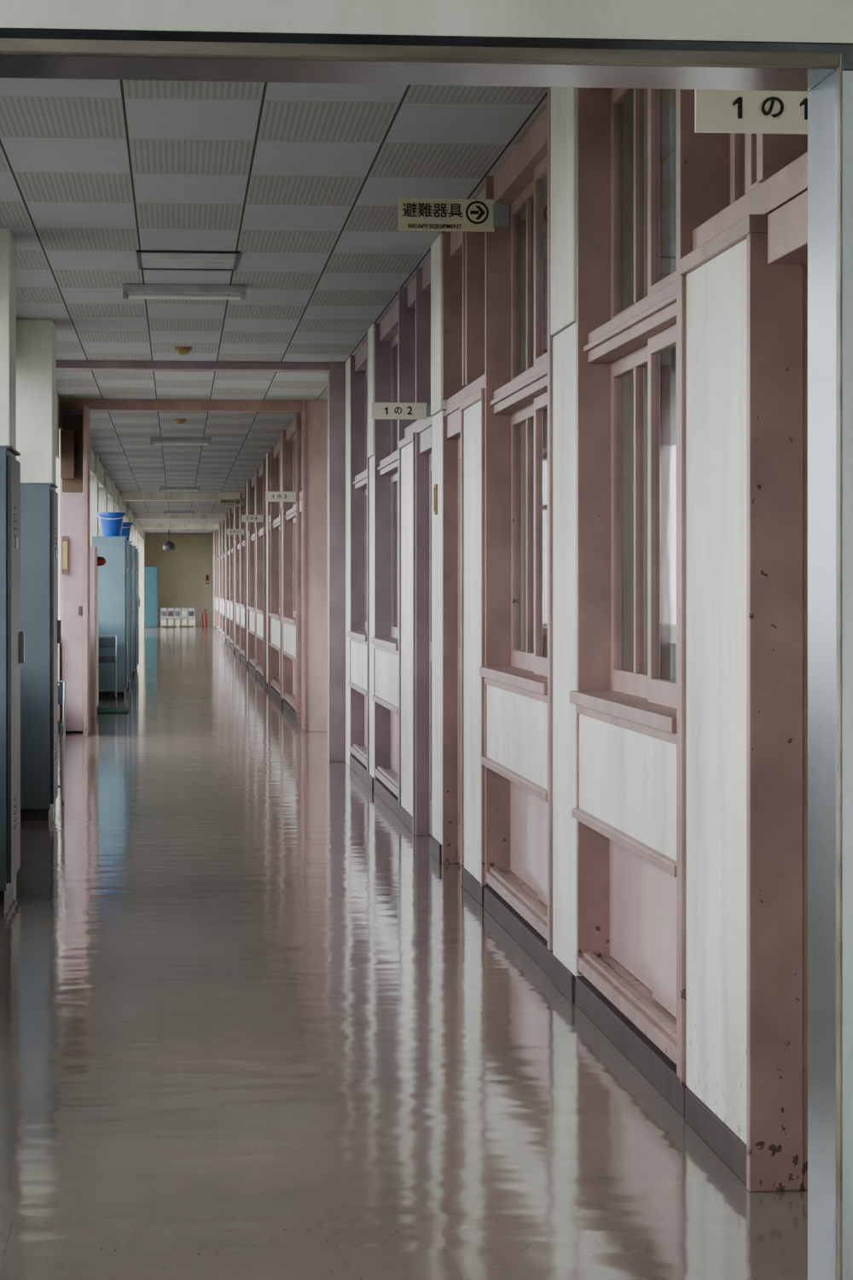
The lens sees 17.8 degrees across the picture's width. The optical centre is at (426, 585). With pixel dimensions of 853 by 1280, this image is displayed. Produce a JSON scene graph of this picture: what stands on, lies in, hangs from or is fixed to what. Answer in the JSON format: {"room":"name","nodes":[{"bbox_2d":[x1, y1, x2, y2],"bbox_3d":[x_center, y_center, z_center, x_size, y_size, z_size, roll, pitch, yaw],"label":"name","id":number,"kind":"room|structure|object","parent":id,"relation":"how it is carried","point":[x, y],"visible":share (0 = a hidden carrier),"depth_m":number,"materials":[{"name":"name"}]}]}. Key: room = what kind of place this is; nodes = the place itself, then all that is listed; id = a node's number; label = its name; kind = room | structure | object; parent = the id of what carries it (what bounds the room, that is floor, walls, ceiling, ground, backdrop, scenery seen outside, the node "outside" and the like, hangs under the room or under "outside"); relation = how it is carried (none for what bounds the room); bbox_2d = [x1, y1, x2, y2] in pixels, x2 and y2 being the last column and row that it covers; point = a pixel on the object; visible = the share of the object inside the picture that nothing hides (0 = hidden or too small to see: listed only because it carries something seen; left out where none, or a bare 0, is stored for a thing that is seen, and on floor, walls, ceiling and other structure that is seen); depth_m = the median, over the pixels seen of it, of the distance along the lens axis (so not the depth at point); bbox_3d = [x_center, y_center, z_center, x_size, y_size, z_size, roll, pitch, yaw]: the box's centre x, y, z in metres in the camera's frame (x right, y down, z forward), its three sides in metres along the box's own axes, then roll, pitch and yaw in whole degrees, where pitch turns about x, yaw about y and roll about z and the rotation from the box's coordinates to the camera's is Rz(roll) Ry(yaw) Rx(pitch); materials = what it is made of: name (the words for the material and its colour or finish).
{"room":"school corridor","nodes":[
{"label":"school corridor","id":0,"kind":"room"},
{"bbox_2d":[0,227,145,734],"bbox_3d":[-5.155,-0.180,44.114,0.650,3.060,95.200,0,0,-5],"label":"wall","id":1,"kind":"structure","parent":0,"point":[30,409],"depth_m":17.54,"materials":[{"name":"beige paint"}]},
{"bbox_2d":[60,430,76,478],"bbox_3d":[-3.248,-1.185,24.782,0.135,0.430,0.250,0,0,-5],"label":"wall speaker","id":2,"kind":"object","parent":1,"relation":"attached to","point":[68,450],"visible":1,"depth_m":24.66,"materials":[{"name":"brown wood"}]},
{"bbox_2d":[62,415,82,731],"bbox_3d":[-3.234,-0.110,24.929,0.190,2.880,0.100,0,0,-5],"label":"door","id":3,"kind":"structure","parent":1,"relation":"in","point":[72,488],"depth_m":24.92,"materials":[{"name":"pink paint"}]},
{"bbox_2d":[61,535,68,574],"bbox_3d":[-3.294,-0.275,24.876,0.060,0.350,0.035,0,0,-5],"label":"plate","id":4,"kind":"object","parent":3,"relation":"attached to","point":[64,538],"visible":1,"depth_m":24.86,"materials":[{"name":"brown wood"}]},
{"bbox_2d":[145,534,212,625],"bbox_3d":[-8.322,-0.180,91.748,2.900,3.060,0.250,0,0,-5],"label":"wall","id":5,"kind":"structure","parent":0,"point":[183,571],"depth_m":91.63,"materials":[{"name":"beige paint"}]},
{"bbox_2d":[205,575,209,583],"bbox_3d":[-7.363,-0.200,91.698,0.100,0.300,0.025,0,0,-5],"label":"sign","id":6,"kind":"object","parent":5,"relation":"attached to","point":[206,576],"visible":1,"depth_m":91.70,"materials":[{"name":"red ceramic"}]},
{"bbox_2d":[0,77,548,534],"bbox_3d":[-0.762,-1.810,44.666,9.800,0.200,95.500,0,0,-5],"label":"ceiling","id":7,"kind":"structure","parent":0,"point":[305,181],"depth_m":12.83,"materials":[{"name":"tile"}]},
{"bbox_2d":[162,529,175,550],"bbox_3d":[-7.882,-1.385,83.630,0.380,0.649,0.380,0,0,-5],"label":"bell","id":8,"kind":"object","parent":7,"relation":"hanging from","point":[169,545],"visible":1,"depth_m":83.49,"materials":[{"name":"metal"}]},
{"bbox_2d":[163,511,194,514],"bbox_3d":[-5.685,-1.667,62.743,0.700,0.084,0.070,0,0,-5],"label":"lamp","id":9,"kind":"object","parent":7,"relation":"attached to","point":[165,512],"visible":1,"depth_m":62.72,"materials":[{"name":"grey metal"}]},
{"bbox_2d":[139,523,219,529],"bbox_3d":[-6.857,-1.640,75.866,2.190,0.140,0.350,0,0,-5],"label":"trim","id":10,"kind":"structure","parent":7,"relation":"attached to","point":[142,526],"depth_m":75.69,"materials":[{"name":"white paint"}]},
{"bbox_2d":[159,486,199,491],"bbox_3d":[-4.277,-1.667,47.307,0.700,0.084,0.070,0,0,-5],"label":"lamp","id":11,"kind":"object","parent":7,"relation":"attached to","point":[194,488],"visible":1,"depth_m":47.28,"materials":[{"name":"grey metal"}]},
{"bbox_2d":[133,512,226,519],"bbox_3d":[-5.858,-1.640,64.911,2.190,0.140,0.350,0,0,-5],"label":"trim","id":12,"kind":"structure","parent":7,"relation":"attached to","point":[136,515],"depth_m":64.74,"materials":[{"name":"white paint"}]},
{"bbox_2d":[121,492,239,500],"bbox_3d":[-4.549,-1.640,50.571,2.190,0.140,0.350,0,0,-5],"label":"trim","id":13,"kind":"structure","parent":7,"relation":"attached to","point":[125,496],"depth_m":50.39,"materials":[{"name":"white paint"}]},
{"bbox_2d":[174,418,186,424],"bbox_3d":[-2.533,-1.683,28.086,0.124,0.051,0.124,0,0,-5],"label":"smoke detector","id":14,"kind":"object","parent":7,"relation":"attached to","point":[177,421],"visible":1,"depth_m":28.04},
{"bbox_2d":[150,437,211,445],"bbox_3d":[-2.850,-1.667,31.672,0.700,0.084,0.070,0,0,-5],"label":"lamp","id":15,"kind":"object","parent":7,"relation":"attached to","point":[152,439],"visible":1,"depth_m":31.64,"materials":[{"name":"grey metal"}]},
{"bbox_2d":[174,346,191,354],"bbox_3d":[-1.750,-1.683,19.622,0.124,0.051,0.124,0,0,-5],"label":"smoke detector","id":16,"kind":"object","parent":7,"relation":"attached to","point":[180,350],"visible":1,"depth_m":19.58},
{"bbox_2d":[122,284,246,300],"bbox_3d":[-1.378,-1.667,15.539,0.700,0.084,0.070,0,0,-5],"label":"lamp","id":17,"kind":"object","parent":7,"relation":"attached to","point":[158,288],"visible":1,"depth_m":15.51,"materials":[{"name":"grey metal"}]},
{"bbox_2d":[136,250,240,271],"bbox_3d":[-1.253,-1.704,14.335,0.530,0.011,0.780,0,0,-5],"label":"access hatch","id":18,"kind":"object","parent":7,"relation":"in","point":[147,259],"depth_m":14.33,"materials":[{"name":"white metal"}]},
{"bbox_2d":[220,499,244,506],"bbox_3d":[-3.553,-1.515,49.889,0.450,0.130,0.024,0,0,-5],"label":"sign","id":19,"kind":"object","parent":7,"relation":"hanging from","point":[223,502],"visible":1,"depth_m":49.88,"materials":[{"name":"plastic"}]},
{"bbox_2d":[0,625,808,1279],"bbox_3d":[-0.762,1.450,44.666,9.800,0.200,95.500,0,0,-5],"label":"floor","id":20,"kind":"structure","parent":0,"point":[253,1026],"depth_m":7.80,"materials":[{"name":"plastic"}]},
{"bbox_2d":[0,445,24,904],"bbox_3d":[-1.941,0.379,11.873,0.352,1.942,0.700,0,0,-5],"label":"locker","id":21,"kind":"object","parent":20,"relation":"on","point":[12,640],"visible":1,"depth_m":11.55,"materials":[{"name":"metal"}]},
{"bbox_2d":[20,482,61,820],"bbox_3d":[-2.323,0.379,16.005,0.342,1.942,0.600,0,0,-5],"label":"locker","id":22,"kind":"object","parent":20,"relation":"on","point":[41,625],"visible":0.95,"depth_m":15.71,"materials":[{"name":"metal"}]},
{"bbox_2d":[58,680,66,801],"bbox_3d":[-2.407,0.971,17.082,0.290,0.742,0.319,0,0,-5],"label":"folding chair","id":23,"kind":"object","parent":20,"relation":"on","point":[61,689],"visible":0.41,"depth_m":17.13,"materials":[{"name":"metal"}]},
{"bbox_2d":[90,546,105,717],"bbox_3d":[-3.469,0.475,28.302,0.295,1.750,0.800,0,0,-5],"label":"tall cabinet","id":24,"kind":"object","parent":20,"relation":"on","point":[96,561],"visible":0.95,"depth_m":27.91,"materials":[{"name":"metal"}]},
{"bbox_2d":[98,634,117,698],"bbox_3d":[-3.854,0.971,32.715,0.290,0.742,0.319,0,0,-5],"label":"folding chair","id":25,"kind":"object","parent":20,"relation":"on","point":[102,642],"visible":0.62,"depth_m":32.79,"materials":[{"name":"metal"}]},
{"bbox_2d":[92,536,129,697],"bbox_3d":[-3.857,0.379,33.363,0.442,1.942,0.750,0,0,-5],"label":"locker","id":26,"kind":"object","parent":20,"relation":"on","point":[113,606],"visible":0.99,"depth_m":32.99,"materials":[{"name":"metal"}]},
{"bbox_2d":[97,512,125,536],"bbox_3d":[-3.845,-0.740,33.339,0.346,0.297,0.336,0,0,-5],"label":"bucket","id":27,"kind":"object","parent":26,"relation":"on","point":[111,522],"visible":0.97,"depth_m":33.23,"materials":[{"name":"plastic"}]},
{"bbox_2d":[97,708,129,713],"bbox_3d":[-3.428,1.344,29.310,0.460,0.012,1.000,0,0,-5],"label":"door mat","id":28,"kind":"object","parent":20,"relation":"on","point":[99,710],"visible":0.56,"depth_m":29.22,"materials":[{"name":"green rubber"}]},
{"bbox_2d":[128,541,133,686],"bbox_3d":[-4.154,0.379,36.624,0.442,1.942,0.700,0,0,-5],"label":"locker","id":29,"kind":"object","parent":20,"relation":"on","point":[130,546],"visible":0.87,"depth_m":36.31,"materials":[{"name":"metal"}]},
{"bbox_2d":[121,522,133,541],"bbox_3d":[-4.081,-0.718,36.580,0.295,0.252,0.285,0,0,-5],"label":"bucket","id":30,"kind":"object","parent":29,"relation":"on","point":[126,527],"visible":0.45,"depth_m":36.48,"materials":[{"name":"plastic"}]},
{"bbox_2d":[132,546,138,675],"bbox_3d":[-4.563,0.379,41.105,0.442,1.942,0.700,0,0,-5],"label":"locker","id":31,"kind":"object","parent":20,"relation":"on","point":[135,599],"visible":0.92,"depth_m":40.78,"materials":[{"name":"metal"}]},
{"bbox_2d":[137,548,140,664],"bbox_3d":[-4.823,0.379,43.893,0.432,1.942,0.700,0,0,-5],"label":"locker","id":32,"kind":"object","parent":20,"relation":"on","point":[138,598],"visible":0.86,"depth_m":43.78,"materials":[{"name":"metal"}]},
{"bbox_2d":[145,566,158,628],"bbox_3d":[-8.716,0.379,86.566,0.432,1.942,0.800,0,0,-5],"label":"locker","id":33,"kind":"object","parent":20,"relation":"on","point":[151,573],"visible":1,"depth_m":86.17,"materials":[{"name":"metal"}]},
{"bbox_2d":[160,608,195,627],"bbox_3d":[-8.022,1.040,88.083,1.130,0.620,0.505,0,0,-5],"label":"display rack","id":34,"kind":"object","parent":20,"relation":"on","point":[164,611],"visible":1,"depth_m":87.86,"materials":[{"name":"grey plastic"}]},
{"bbox_2d":[59,398,327,736],"bbox_3d":[-2.049,-0.180,24.997,2.570,3.060,0.770,0,0,-10],"label":"trim","id":35,"kind":"structure","parent":20,"relation":"on","point":[315,412],"depth_m":25.17,"materials":[{"name":"pink paint"}]},
{"bbox_2d":[296,497,302,729],"bbox_3d":[-1.137,0.265,26.055,0.150,2.170,1.000,0,0,-5],"label":"door","id":36,"kind":"structure","parent":35,"relation":"attached to","point":[299,503],"depth_m":26.51,"materials":[{"name":"pink paint"}]},
{"bbox_2d":[201,610,207,627],"bbox_3d":[-7.173,1.070,88.113,0.192,0.560,0.150,0,0,-5],"label":"fire extinguisher","id":37,"kind":"object","parent":20,"relation":"on","point":[204,618],"visible":0.99,"depth_m":88.06,"materials":[{"name":"red metal"}]},
{"bbox_2d":[0,0,852,43],"bbox_3d":[-0.215,-0.180,3.515,2.350,3.060,0.140,0,0,-5],"label":"wall partition","id":38,"kind":"structure","parent":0,"point":[747,20],"depth_m":3.47,"materials":[{"name":"beige paint"}]},
{"bbox_2d":[0,27,852,1279],"bbox_3d":[-0.343,0.326,3.503,1.794,2.048,0.180,0,0,-5],"label":"door frame","id":39,"kind":"structure","parent":38,"relation":"attached to","point":[824,70],"depth_m":3.51,"materials":[{"name":"metal"}]},
{"bbox_2d":[212,87,647,976],"bbox_3d":[-2.584,-0.180,44.449,0.628,3.060,95.000,0,0,-5],"label":"wall","id":40,"kind":"structure","parent":0,"point":[563,100],"depth_m":9.18,"materials":[{"name":"beige paint"}]},
{"bbox_2d":[56,360,345,762],"bbox_3d":[-1.702,-0.180,20.907,2.550,3.060,0.250,0,0,-5],"label":"trim","id":41,"kind":"structure","parent":40,"relation":"attached to","point":[336,370],"depth_m":20.88,"materials":[{"name":"pink paint"}]},
{"bbox_2d":[214,530,215,556],"bbox_3d":[-6.446,-1.230,85.217,0.329,0.960,1.000,0,0,-5],"label":"window","id":42,"kind":"structure","parent":40,"relation":"in","point":[214,531],"depth_m":85.68,"materials":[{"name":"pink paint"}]},
{"bbox_2d":[214,558,215,628],"bbox_3d":[-6.535,0.265,85.209,0.150,2.170,1.000,0,0,-5],"label":"door","id":43,"kind":"structure","parent":40,"relation":"in","point":[214,559],"depth_m":85.68,"materials":[{"name":"pink paint"}]},
{"bbox_2d":[214,529,216,627],"bbox_3d":[-6.254,-0.230,82.925,0.346,2.960,3.600,0,0,-5],"label":"window","id":44,"kind":"structure","parent":40,"relation":"in","point":[215,608],"depth_m":81.96,"materials":[{"name":"pink paint"}]},
{"bbox_2d":[215,529,219,628],"bbox_3d":[-5.885,-0.230,78.892,0.346,2.960,3.600,0,0,-5],"label":"window","id":45,"kind":"structure","parent":40,"relation":"in","point":[218,554],"depth_m":80.65,"materials":[{"name":"pink paint"}]},
{"bbox_2d":[218,556,219,630],"bbox_3d":[-5.749,0.265,76.594,0.150,2.170,1.000,0,0,-5],"label":"door","id":46,"kind":"structure","parent":40,"relation":"in","point":[218,556],"depth_m":77.05,"materials":[{"name":"pink paint"}]},
{"bbox_2d":[219,555,220,634],"bbox_3d":[-5.613,0.265,75.101,0.150,2.170,1.000,0,0,-5],"label":"door","id":47,"kind":"structure","parent":40,"relation":"in","point":[219,555],"depth_m":75.56,"materials":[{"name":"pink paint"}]},
{"bbox_2d":[219,523,220,552],"bbox_3d":[-5.525,-1.230,75.109,0.326,0.960,1.000,0,0,-5],"label":"window","id":48,"kind":"structure","parent":40,"relation":"in","point":[219,524],"depth_m":75.56,"materials":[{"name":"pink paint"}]},
{"bbox_2d":[219,523,222,632],"bbox_3d":[-5.331,-0.230,72.817,0.346,2.960,3.600,0,0,-5],"label":"window","id":49,"kind":"structure","parent":40,"relation":"in","point":[221,552],"depth_m":74.57,"materials":[{"name":"pink paint"}]},
{"bbox_2d":[221,519,225,636],"bbox_3d":[-4.963,-0.230,68.784,0.346,2.960,3.600,0,0,-5],"label":"window","id":50,"kind":"structure","parent":40,"relation":"in","point":[224,520],"depth_m":70.53,"materials":[{"name":"pink paint"}]},
{"bbox_2d":[226,513,226,547],"bbox_3d":[-4.601,-1.230,65.001,0.330,0.960,1.000,0,0,-5],"label":"window","id":51,"kind":"structure","parent":40,"relation":"in","point":[226,514],"depth_m":65.44,"materials":[{"name":"pink paint"}]},
{"bbox_2d":[226,551,227,641],"bbox_3d":[-4.690,0.265,64.993,0.150,2.170,1.000,0,0,-5],"label":"door","id":52,"kind":"structure","parent":40,"relation":"in","point":[226,551],"depth_m":65.44,"materials":[{"name":"pink paint"}]},
{"bbox_2d":[226,512,229,639],"bbox_3d":[-4.409,-0.230,62.709,0.346,2.960,3.600,0,0,-5],"label":"window","id":53,"kind":"structure","parent":40,"relation":"in","point":[228,514],"depth_m":64.46,"materials":[{"name":"pink paint"}]},
{"bbox_2d":[228,506,234,645],"bbox_3d":[-4.041,-0.230,58.676,0.346,2.960,3.600,0,0,-5],"label":"window","id":54,"kind":"structure","parent":40,"relation":"in","point":[232,544],"depth_m":60.43,"materials":[{"name":"pink paint"}]},
{"bbox_2d":[233,546,234,646],"bbox_3d":[-3.904,0.265,56.379,0.150,2.170,1.000,0,0,-5],"label":"door","id":55,"kind":"structure","parent":40,"relation":"in","point":[234,546],"depth_m":56.83,"materials":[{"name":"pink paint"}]},
{"bbox_2d":[234,544,236,651],"bbox_3d":[-3.768,0.265,54.885,0.150,2.170,1.000,0,0,-5],"label":"door","id":56,"kind":"structure","parent":40,"relation":"in","point":[235,544],"depth_m":55.33,"materials":[{"name":"pink paint"}]},
{"bbox_2d":[234,506,236,544],"bbox_3d":[-3.679,-1.230,54.893,0.329,0.960,1.000,0,0,-5],"label":"window","id":57,"kind":"structure","parent":40,"relation":"in","point":[235,506],"depth_m":55.33,"materials":[{"name":"pink paint"}]},
{"bbox_2d":[234,506,239,651],"bbox_3d":[-3.487,-0.230,52.601,0.346,2.960,3.600,0,0,-5],"label":"window","id":58,"kind":"structure","parent":40,"relation":"in","point":[237,607],"depth_m":54.36,"materials":[{"name":"pink paint"}]},
{"bbox_2d":[238,485,246,658],"bbox_3d":[-3.118,-0.230,48.568,0.346,2.960,3.600,0,0,-5],"label":"window","id":59,"kind":"structure","parent":40,"relation":"in","point":[242,604],"depth_m":50.32,"materials":[{"name":"pink paint"}]},
{"bbox_2d":[226,529,244,535],"bbox_3d":[-3.332,-0.940,47.901,0.350,0.100,0.024,0,0,-5],"label":"sign","id":60,"kind":"object","parent":59,"relation":"attached to","point":[229,532],"visible":1,"depth_m":47.90,"materials":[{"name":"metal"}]},
{"bbox_2d":[245,537,246,663],"bbox_3d":[-2.982,0.265,46.270,0.150,2.170,1.000,0,0,-5],"label":"door","id":61,"kind":"structure","parent":40,"relation":"in","point":[246,538],"depth_m":46.72,"materials":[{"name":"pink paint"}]},
{"bbox_2d":[245,485,247,535],"bbox_3d":[-2.893,-1.230,46.279,0.329,0.960,1.000,0,0,-5],"label":"window","id":62,"kind":"structure","parent":40,"relation":"in","point":[246,485],"depth_m":46.72,"materials":[{"name":"pink paint"}]},
{"bbox_2d":[247,482,249,530],"bbox_3d":[-2.756,-1.230,44.785,0.331,0.960,1.000,0,0,-5],"label":"window","id":63,"kind":"structure","parent":40,"relation":"in","point":[247,482],"depth_m":45.23,"materials":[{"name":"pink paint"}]},
{"bbox_2d":[247,535,250,667],"bbox_3d":[-2.846,0.265,44.777,0.150,2.170,1.000,0,0,-5],"label":"door","id":64,"kind":"structure","parent":40,"relation":"in","point":[248,662],"depth_m":45.23,"materials":[{"name":"pink paint"}]},
{"bbox_2d":[247,475,255,669],"bbox_3d":[-2.564,-0.230,42.493,0.346,2.960,3.600,0,0,-5],"label":"window","id":65,"kind":"structure","parent":40,"relation":"in","point":[252,607],"depth_m":44.25,"materials":[{"name":"pink paint"}]},
{"bbox_2d":[255,458,266,678],"bbox_3d":[-2.197,-0.230,38.459,0.345,2.960,3.600,0,0,-5],"label":"window","id":66,"kind":"structure","parent":40,"relation":"in","point":[259,610],"depth_m":40.21,"materials":[{"name":"pink paint"}]},
{"bbox_2d":[241,514,263,522],"bbox_3d":[-2.314,-0.900,36.748,0.350,0.100,0.024,0,0,-5],"label":"sign","id":67,"kind":"object","parent":66,"relation":"attached to","point":[245,518],"visible":1,"depth_m":36.73,"materials":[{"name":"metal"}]},
{"bbox_2d":[264,523,267,686],"bbox_3d":[-2.060,0.265,36.163,0.150,2.170,1.000,0,0,-5],"label":"door","id":68,"kind":"structure","parent":40,"relation":"in","point":[265,525],"depth_m":36.62,"materials":[{"name":"pink paint"}]},
{"bbox_2d":[264,458,267,523],"bbox_3d":[-1.970,-1.230,36.171,0.331,0.960,1.000,0,0,-5],"label":"window","id":69,"kind":"structure","parent":40,"relation":"in","point":[264,458],"depth_m":36.62,"materials":[{"name":"pink paint"}]},
{"bbox_2d":[267,452,270,521],"bbox_3d":[-1.833,-1.230,34.677,0.330,0.960,1.000,0,0,-5],"label":"window","id":70,"kind":"structure","parent":40,"relation":"in","point":[269,453],"depth_m":35.12,"materials":[{"name":"pink paint"}]},
{"bbox_2d":[267,521,272,690],"bbox_3d":[-1.923,0.265,34.669,0.150,2.170,1.000,0,0,-5],"label":"door","id":71,"kind":"structure","parent":40,"relation":"in","point":[269,522],"depth_m":35.12,"materials":[{"name":"pink paint"}]},
{"bbox_2d":[268,433,281,697],"bbox_3d":[-1.641,-0.230,32.385,0.347,2.960,3.600,0,0,-5],"label":"window","id":72,"kind":"structure","parent":40,"relation":"in","point":[276,511],"depth_m":34.13,"materials":[{"name":"pink paint"}]},
{"bbox_2d":[280,412,299,714],"bbox_3d":[-1.274,-0.230,28.352,0.345,2.960,3.600,0,0,-5],"label":"window","id":73,"kind":"structure","parent":40,"relation":"in","point":[289,618],"depth_m":30.07,"materials":[{"name":"pink paint"}]},
{"bbox_2d":[265,491,296,501],"bbox_3d":[-1.405,-0.870,26.789,0.350,0.100,0.024,0,0,-5],"label":"sign","id":74,"kind":"object","parent":73,"relation":"attached to","point":[270,496],"visible":1,"depth_m":26.78,"materials":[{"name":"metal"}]},
{"bbox_2d":[296,412,302,500],"bbox_3d":[-1.048,-1.230,26.063,0.330,0.960,1.000,0,0,-5],"label":"window","id":75,"kind":"structure","parent":40,"relation":"in","point":[299,415],"depth_m":26.51,"materials":[{"name":"pink paint"}]},
{"bbox_2d":[347,330,370,772],"bbox_3d":[-0.330,-0.230,19.325,0.345,2.960,2.050,0,0,-5],"label":"window","id":76,"kind":"structure","parent":40,"relation":"in","point":[358,634],"depth_m":20.31,"materials":[{"name":"pink paint"}]},
{"bbox_2d":[370,288,418,802],"bbox_3d":[-0.098,-0.230,16.785,0.345,2.960,2.150,0,0,-5],"label":"window","id":77,"kind":"structure","parent":40,"relation":"in","point":[395,336],"depth_m":17.72,"materials":[{"name":"pink paint"}]},
{"bbox_2d":[398,423,432,836],"bbox_3d":[0.009,0.262,14.737,0.164,2.176,1.950,0,0,-5],"label":"door","id":78,"kind":"structure","parent":40,"relation":"in","point":[416,450],"depth_m":14.71,"materials":[{"name":"pink paint"}]},
{"bbox_2d":[404,257,433,437],"bbox_3d":[0.105,-1.230,14.746,0.329,0.960,1.950,0,0,-5],"label":"window","id":79,"kind":"structure","parent":40,"relation":"in","point":[419,291],"depth_m":14.71,"materials":[{"name":"pink paint"}]},
{"bbox_2d":[372,402,430,419],"bbox_3d":[-0.115,-0.897,14.054,0.335,0.085,0.024,0,0,-5],"label":"sign","id":80,"kind":"object","parent":79,"relation":"attached to","point":[380,410],"visible":0.99,"depth_m":14.04,"materials":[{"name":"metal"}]},
{"bbox_2d":[433,483,437,514],"bbox_3d":[0.044,-0.425,13.520,0.016,0.150,0.080,0,0,-5],"label":"plate","id":81,"kind":"object","parent":40,"relation":"attached to","point":[435,488],"visible":1,"depth_m":13.48,"materials":[{"name":"brown wood"}]},
{"bbox_2d":[442,187,485,415],"bbox_3d":[0.322,-1.230,12.360,0.328,0.960,1.840,0,0,-5],"label":"window","id":82,"kind":"structure","parent":40,"relation":"in","point":[463,253],"depth_m":12.30,"materials":[{"name":"pink paint"}]},
{"bbox_2d":[442,388,490,887],"bbox_3d":[0.227,0.262,12.351,0.164,2.176,1.842,0,0,-5],"label":"door","id":83,"kind":"structure","parent":40,"relation":"in","point":[463,431],"depth_m":12.25,"materials":[{"name":"pink paint"}]},
{"bbox_2d":[215,626,746,1184],"bbox_3d":[-2.917,1.305,46.156,0.282,0.090,80.420,0,0,-5],"label":"baseboard","id":84,"kind":"structure","parent":40,"relation":"attached to","point":[642,1052],"depth_m":8.32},
{"bbox_2d":[479,87,554,950],"bbox_3d":[0.484,-0.230,10.402,0.346,2.960,2.090,0,0,-5],"label":"window","id":85,"kind":"structure","parent":40,"relation":"in","point":[517,672],"depth_m":10.88,"materials":[{"name":"pink paint"}]},
{"bbox_2d":[398,197,509,232],"bbox_3d":[0.110,-1.500,11.062,0.450,0.130,0.024,0,0,-5],"label":"sign","id":86,"kind":"object","parent":85,"relation":"attached to","point":[415,214],"visible":1,"depth_m":11.05,"materials":[{"name":"plastic"}]},
{"bbox_2d":[570,87,745,1077],"bbox_3d":[0.715,-0.230,7.878,0.346,2.960,1.900,0,0,-5],"label":"window","id":87,"kind":"structure","parent":40,"relation":"in","point":[626,813],"depth_m":8.31,"materials":[{"name":"pink paint"}]},
{"bbox_2d":[679,190,808,1192],"bbox_3d":[0.812,0.262,5.938,0.164,2.176,1.980,0,0,-5],"label":"door","id":88,"kind":"structure","parent":40,"relation":"in","point":[744,290],"depth_m":6.09,"materials":[{"name":"pink paint"}]},
{"bbox_2d":[692,133,808,250],"bbox_3d":[0.908,-1.230,5.947,0.330,0.960,1.980,0,0,-5],"label":"window","id":89,"kind":"structure","parent":40,"relation":"in","point":[776,165],"depth_m":6.09,"materials":[{"name":"pink paint"}]},
{"bbox_2d":[695,89,808,133],"bbox_3d":[0.671,-0.838,4.807,0.400,0.085,0.024,0,0,-5],"label":"sign","id":90,"kind":"object","parent":40,"relation":"attached to","point":[717,111],"visible":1,"depth_m":4.79,"materials":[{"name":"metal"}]}
]}

